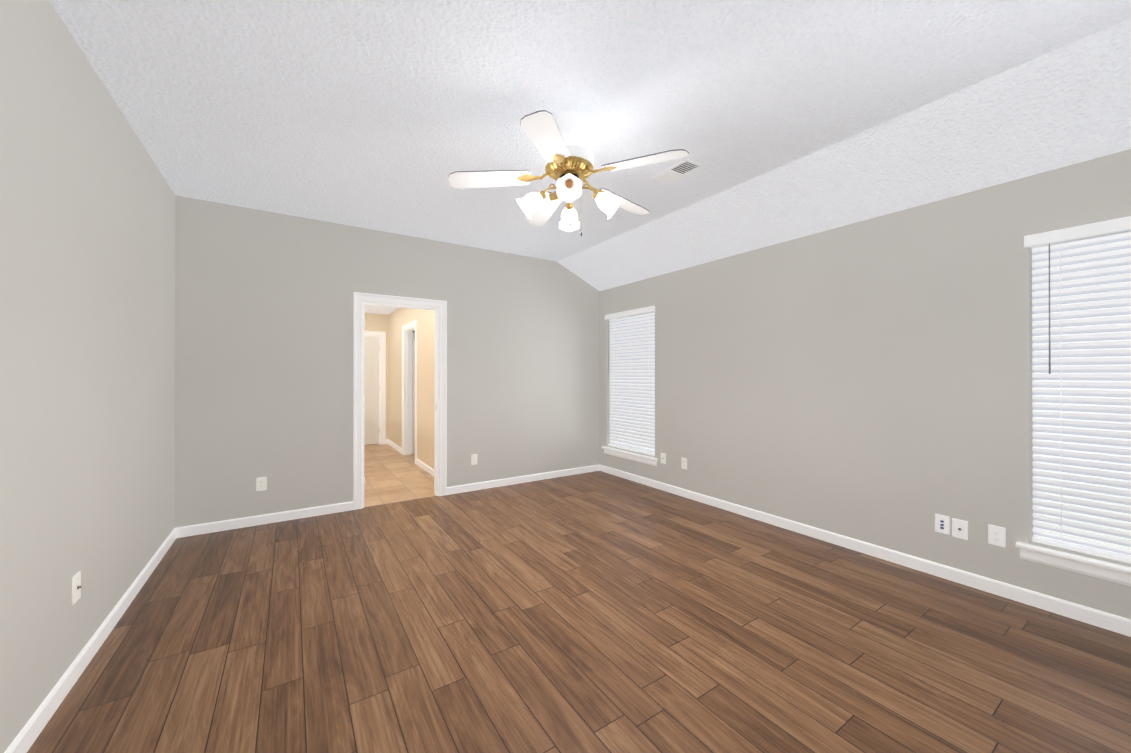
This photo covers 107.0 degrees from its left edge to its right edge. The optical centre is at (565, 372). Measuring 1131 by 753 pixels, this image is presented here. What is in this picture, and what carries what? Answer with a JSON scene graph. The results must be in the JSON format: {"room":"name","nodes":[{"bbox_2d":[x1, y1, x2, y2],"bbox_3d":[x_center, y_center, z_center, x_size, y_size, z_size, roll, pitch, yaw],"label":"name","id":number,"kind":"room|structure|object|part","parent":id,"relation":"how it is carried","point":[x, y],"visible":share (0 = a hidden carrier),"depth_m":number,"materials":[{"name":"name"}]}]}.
{"room":"empty bedroom","nodes":[
{"label":"empty bedroom","id":0,"kind":"room"},
{"bbox_2d":[0,0,174,752],"bbox_3d":[-1.759,-0.057,1.148,0.120,2.760,5.475,0,0,-33],"label":"wall","id":1,"kind":"structure","parent":0,"point":[87,342],"depth_m":1.78,"materials":[{"name":"grey paint"}]},
{"bbox_2d":[72,571,81,604],"bbox_3d":[-2.121,0.933,1.822,0.017,0.118,0.074,0,0,-33],"label":"outlet","id":2,"kind":"object","parent":1,"relation":"attached to","point":[76,587],"visible":1,"depth_m":1.81,"materials":[{"name":"white plastic"}]},
{"bbox_2d":[4,528,175,752],"bbox_3d":[-1.703,1.281,1.181,0.013,0.083,5.235,0,0,-33],"label":"baseboard","id":3,"kind":"structure","parent":1,"relation":"attached to","point":[30,732],"depth_m":1.83,"materials":[{"name":"white wood"}]},
{"bbox_2d":[364,313,387,438],"bbox_3d":[-3.834,0.115,7.694,1.050,2.450,0.120,0,0,-33],"label":"wall","id":4,"kind":"structure","parent":0,"point":[373,321],"depth_m":7.88,"materials":[{"name":"beige paint"}]},
{"bbox_2d":[364,337,378,444],"bbox_3d":[-3.815,0.328,7.709,0.716,2.012,0.035,0,0,-33],"label":"hall door","id":5,"kind":"structure","parent":4,"relation":"in","point":[371,389],"depth_m":7.83,"materials":[{"name":"white wood"}]},
{"bbox_2d":[364,331,385,443],"bbox_3d":[-3.808,0.282,7.699,0.912,2.116,0.140,0,0,-33],"label":"door frame","id":6,"kind":"structure","parent":4,"relation":"attached to","point":[382,385],"depth_m":7.87,"materials":[{"name":"white wood"}]},
{"bbox_2d":[364,305,397,313],"bbox_3d":[-2.797,-1.164,6.097,1.330,0.100,3.935,0,0,-33],"label":"ceiling","id":7,"kind":"structure","parent":0,"point":[377,309],"depth_m":7.33,"materials":[{"name":"white paint"}]},
{"bbox_2d":[174,195,599,527],"bbox_3d":[-1.304,-0.048,4.648,4.480,2.760,0.120,0,0,-33],"label":"wall","id":8,"kind":"structure","parent":0,"point":[263,343],"depth_m":3.95,"materials":[{"name":"grey paint"}]},
{"bbox_2d":[256,477,266,490],"bbox_3d":[-2.669,0.975,3.674,0.074,0.118,0.008,0,0,-33],"label":"electrical outlet","id":9,"kind":"object","parent":8,"relation":"attached to","point":[261,483],"visible":1,"depth_m":3.67,"materials":[{"name":"white plastic"}]},
{"bbox_2d":[176,501,352,537],"bbox_3d":[-2.603,1.288,3.713,1.285,0.083,0.013,0,0,-33],"label":"baseboard","id":10,"kind":"structure","parent":8,"relation":"attached to","point":[204,528],"depth_m":3.66,"materials":[{"name":"white wood"}]},
{"bbox_2d":[353,292,446,509],"bbox_3d":[-1.718,0.273,4.376,0.912,2.116,0.160,0,0,-33],"label":"door frame","id":11,"kind":"structure","parent":8,"relation":"attached to","point":[437,307],"depth_m":4.34,"materials":[{"name":"white wood"}]},
{"bbox_2d":[363,319,364,485],"bbox_3d":[-1.991,0.291,4.136,0.011,1.650,0.041,0,0,-33],"label":"door hinges","id":12,"kind":"object","parent":11,"relation":"attached to","point":[364,406],"visible":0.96,"depth_m":4.12,"materials":[{"name":"white"}]},
{"bbox_2d":[471,454,476,464],"bbox_3d":[-1.033,0.982,4.747,0.074,0.118,0.008,0,0,-33],"label":"electrical outlet","id":13,"kind":"object","parent":8,"relation":"attached to","point":[473,459],"visible":1,"depth_m":4.74,"materials":[{"name":"white plastic"}]},
{"bbox_2d":[447,464,599,494],"bbox_3d":[-0.413,1.292,5.150,2.115,0.083,0.013,0,0,-33],"label":"baseboard","id":14,"kind":"structure","parent":8,"relation":"attached to","point":[506,481],"depth_m":5.04,"materials":[{"name":"white wood"}]},
{"bbox_2d":[364,444,436,506],"bbox_3d":[-2.100,1.387,6.487,2.930,0.099,4.035,0,0,-33],"label":"floor","id":15,"kind":"structure","parent":0,"point":[392,474],"depth_m":5.34,"materials":[{"name":"beige tile"}]},
{"bbox_2d":[388,308,433,468],"bbox_3d":[-2.291,0.112,6.426,0.120,2.450,3.935,0,0,-33],"label":"wall","id":16,"kind":"structure","parent":0,"point":[392,323],"depth_m":6.07,"materials":[{"name":"beige paint"}]},
{"bbox_2d":[388,439,401,453],"bbox_3d":[-3.028,1.298,7.425,0.013,0.083,1.210,0,0,-33],"label":"baseboard","id":17,"kind":"structure","parent":16,"relation":"attached to","point":[395,446],"depth_m":7.36,"materials":[{"name":"white wood"}]},
{"bbox_2d":[402,320,416,463],"bbox_3d":[-2.388,0.279,6.574,0.160,2.116,0.912,0,0,-33],"label":"door frame","id":18,"kind":"structure","parent":16,"relation":"attached to","point":[408,328],"depth_m":6.86,"materials":[{"name":"white wood"}]},
{"bbox_2d":[412,332,414,453],"bbox_3d":[-2.196,0.328,7.036,0.710,2.010,0.035,0,0,-19],"label":"door","id":19,"kind":"structure","parent":16,"relation":"in","point":[413,392],"depth_m":6.91,"materials":[{"name":"white wood"}]},
{"bbox_2d":[416,458,433,476],"bbox_3d":[-1.729,1.293,5.445,0.013,0.083,1.685,0,0,-33],"label":"baseboard","id":20,"kind":"structure","parent":16,"relation":"attached to","point":[425,467],"depth_m":5.71,"materials":[{"name":"white wood"}]},
{"bbox_2d":[27,471,1130,752],"bbox_3d":[0.142,1.376,2.331,4.600,0.100,5.375,0,0,-33],"label":"floor","id":21,"kind":"structure","parent":0,"point":[597,611],"depth_m":2.03,"materials":[{"name":"brown wood"}]},
{"bbox_2d":[49,0,1130,260],"bbox_3d":[0.114,-1.494,2.381,4.600,0.120,5.475,0,0,-33],"label":"ceiling","id":22,"kind":"structure","parent":0,"point":[389,116],"depth_m":2.10,"materials":[{"name":"white paint"}]},
{"bbox_2d":[448,110,688,235],"bbox_3d":[0.037,-1.099,2.393,1.257,0.671,1.271,0,0,-33],"label":"ceiling fan","id":23,"kind":"object","parent":22,"relation":"hanging from","point":[569,167],"visible":1,"depth_m":2.29,"materials":[{"name":"white wood"}]},
{"bbox_3d":[-0.213,-0.941,2.366,0.150,0.146,0.140,0,0,-33],"label":"lamp shade","id":24,"kind":"part","parent":23,"relation":"part of","materials":[{"name":"white glass"}]},
{"bbox_3d":[0.012,-0.942,2.123,0.140,0.146,0.150,0,0,-33],"label":"lamp shade","id":25,"kind":"part","parent":23,"relation":"part of","materials":[{"name":"white glass"}]},
{"bbox_2d":[566,179,572,187],"bbox_3d":[0.019,-0.986,2.183,0.046,0.047,0.046,0,0,-33],"label":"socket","id":26,"kind":"object","parent":23,"relation":"attached to","point":[569,182],"depth_m":2.17,"materials":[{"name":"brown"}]},
{"bbox_3d":[0.030,-0.940,2.591,0.140,0.146,0.150,0,0,-33],"label":"lamp shade","id":27,"kind":"part","parent":23,"relation":"part of","materials":[{"name":"white glass"}]},
{"bbox_3d":[0.021,-1.197,2.357,0.276,0.088,0.276,0,0,-33],"label":"motor","id":28,"kind":"part","parent":23,"relation":"part of","materials":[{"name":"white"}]},
{"bbox_3d":[0.021,-1.127,2.357,0.277,0.052,0.277,0,0,-33],"label":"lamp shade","id":29,"kind":"part","parent":23,"relation":"part of","materials":[{"name":"gold metal"}]},
{"bbox_3d":[0.255,-0.941,2.348,0.150,0.146,0.140,0,0,-33],"label":"lamp shade","id":30,"kind":"part","parent":23,"relation":"part of","materials":[{"name":"white glass"}]},
{"bbox_2d":[650,159,702,184],"bbox_3d":[0.787,-1.426,2.986,0.170,0.012,0.340,0,0,-33],"label":"ceiling vent","id":31,"kind":"object","parent":22,"relation":"in","point":[678,171],"visible":1,"depth_m":2.97,"materials":[{"name":"white metal"}]},
{"bbox_2d":[556,18,1130,290],"bbox_3d":[1.611,-1.279,3.362,0.700,0.305,5.235,0,0,-33],"label":"ceiling","id":32,"kind":"structure","parent":0,"point":[1067,105],"depth_m":2.53,"materials":[{"name":"white paint"}]},
{"bbox_2d":[600,149,1130,618],"bbox_3d":[1.971,-0.051,3.594,0.160,2.760,5.235,0,0,-33],"label":"wall","id":33,"kind":"structure","parent":0,"point":[869,380],"depth_m":3.00,"materials":[{"name":"grey paint"}]},
{"bbox_2d":[605,306,654,455],"bbox_3d":[0.810,0.098,5.251,0.109,1.752,0.914,0,0,-33],"label":"window blind","id":34,"kind":"object","parent":33,"relation":"attached to","point":[632,366],"visible":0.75,"depth_m":5.24,"materials":[{"name":"white plastic"}]},
{"bbox_2d":[602,446,657,466],"bbox_3d":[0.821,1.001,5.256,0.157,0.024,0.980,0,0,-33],"label":"window sill","id":35,"kind":"structure","parent":33,"relation":"attached to","point":[633,454],"depth_m":5.16,"materials":[{"name":"white wood"}]},
{"bbox_2d":[661,453,665,463],"bbox_3d":[1.105,0.969,4.750,0.017,0.118,0.074,0,0,-33],"label":"outlet","id":36,"kind":"object","parent":33,"relation":"attached to","point":[663,458],"visible":1,"depth_m":4.75,"materials":[{"name":"white plastic"}]},
{"bbox_2d":[681,458,686,469],"bbox_3d":[1.275,0.974,4.498,0.008,0.118,0.074,0,0,-33],"label":"electrical outlet","id":37,"kind":"object","parent":33,"relation":"attached to","point":[683,463],"visible":1,"depth_m":4.49,"materials":[{"name":"white plastic"}]},
{"bbox_2d":[599,465,1130,636],"bbox_3d":[1.898,1.288,3.543,0.013,0.083,5.235,0,0,-33],"label":"baseboard","id":38,"kind":"structure","parent":33,"relation":"attached to","point":[1101,619],"depth_m":2.79,"materials":[{"name":"white wood"}]},
{"bbox_2d":[935,514,949,534],"bbox_3d":[2.444,0.982,2.716,0.008,0.118,0.074,0,0,-33],"label":"outlet","id":39,"kind":"object","parent":33,"relation":"attached to","point":[942,523],"visible":1,"depth_m":2.71,"materials":[{"name":"white plastic"}]},
{"bbox_2d":[952,518,967,539],"bbox_3d":[2.488,0.987,2.642,0.017,0.118,0.074,0,0,-33],"label":"outlet","id":40,"kind":"object","parent":33,"relation":"attached to","point":[960,529],"visible":1,"depth_m":2.64,"materials":[{"name":"white plastic"}]},
{"bbox_2d":[988,524,1005,547],"bbox_3d":[2.582,0.976,2.506,0.008,0.118,0.074,0,0,-33],"label":"electrical outlet","id":41,"kind":"object","parent":33,"relation":"attached to","point":[996,535],"visible":1,"depth_m":2.50,"materials":[{"name":"white plastic"}]},
{"bbox_2d":[1015,541,1130,586],"bbox_3d":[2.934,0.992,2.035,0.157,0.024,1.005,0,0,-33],"label":"window sill","id":42,"kind":"structure","parent":33,"relation":"attached to","point":[1089,561],"depth_m":2.24,"materials":[{"name":"white wood"}]},
{"bbox_2d":[1032,314,1120,530],"bbox_3d":[3.018,0.103,2.092,0.045,1.755,0.915,0,0,-33],"label":"window","id":43,"kind":"structure","parent":33,"relation":"in","point":[1044,493],"depth_m":2.44,"materials":[{"name":"white"}]},
{"bbox_3d":[3.018,0.103,2.092,0.045,1.755,0.915,0,0,-33],"label":"frame","id":44,"kind":"part","parent":43,"relation":"part of","materials":[{"name":"white"}]},
{"bbox_2d":[1024,216,1130,562],"bbox_3d":[2.923,0.089,2.030,0.109,1.752,0.939,0,0,-33],"label":"window blind","id":45,"kind":"object","parent":43,"relation":"attached to","point":[1081,337],"visible":1,"depth_m":2.26,"materials":[{"name":"white plastic"}]},
{"label":"outside","id":46,"kind":"structure","parent":0,"visible":0},
{"bbox_2d":[618,415,654,448],"bbox_3d":[1.141,0.112,5.469,0.010,2.555,1.890,0,0,-33],"label":"window","id":47,"kind":"structure","parent":46,"point":[637,432],"depth_m":5.69,"materials":[{"name":"white"}]},
{"bbox_2d":[1046,465,1130,548],"bbox_3d":[3.254,0.103,2.247,0.010,2.555,1.915,0,0,-33],"label":"window","id":48,"kind":"structure","parent":46,"point":[1088,516],"depth_m":2.48,"materials":[{"name":"white"}]}
]}

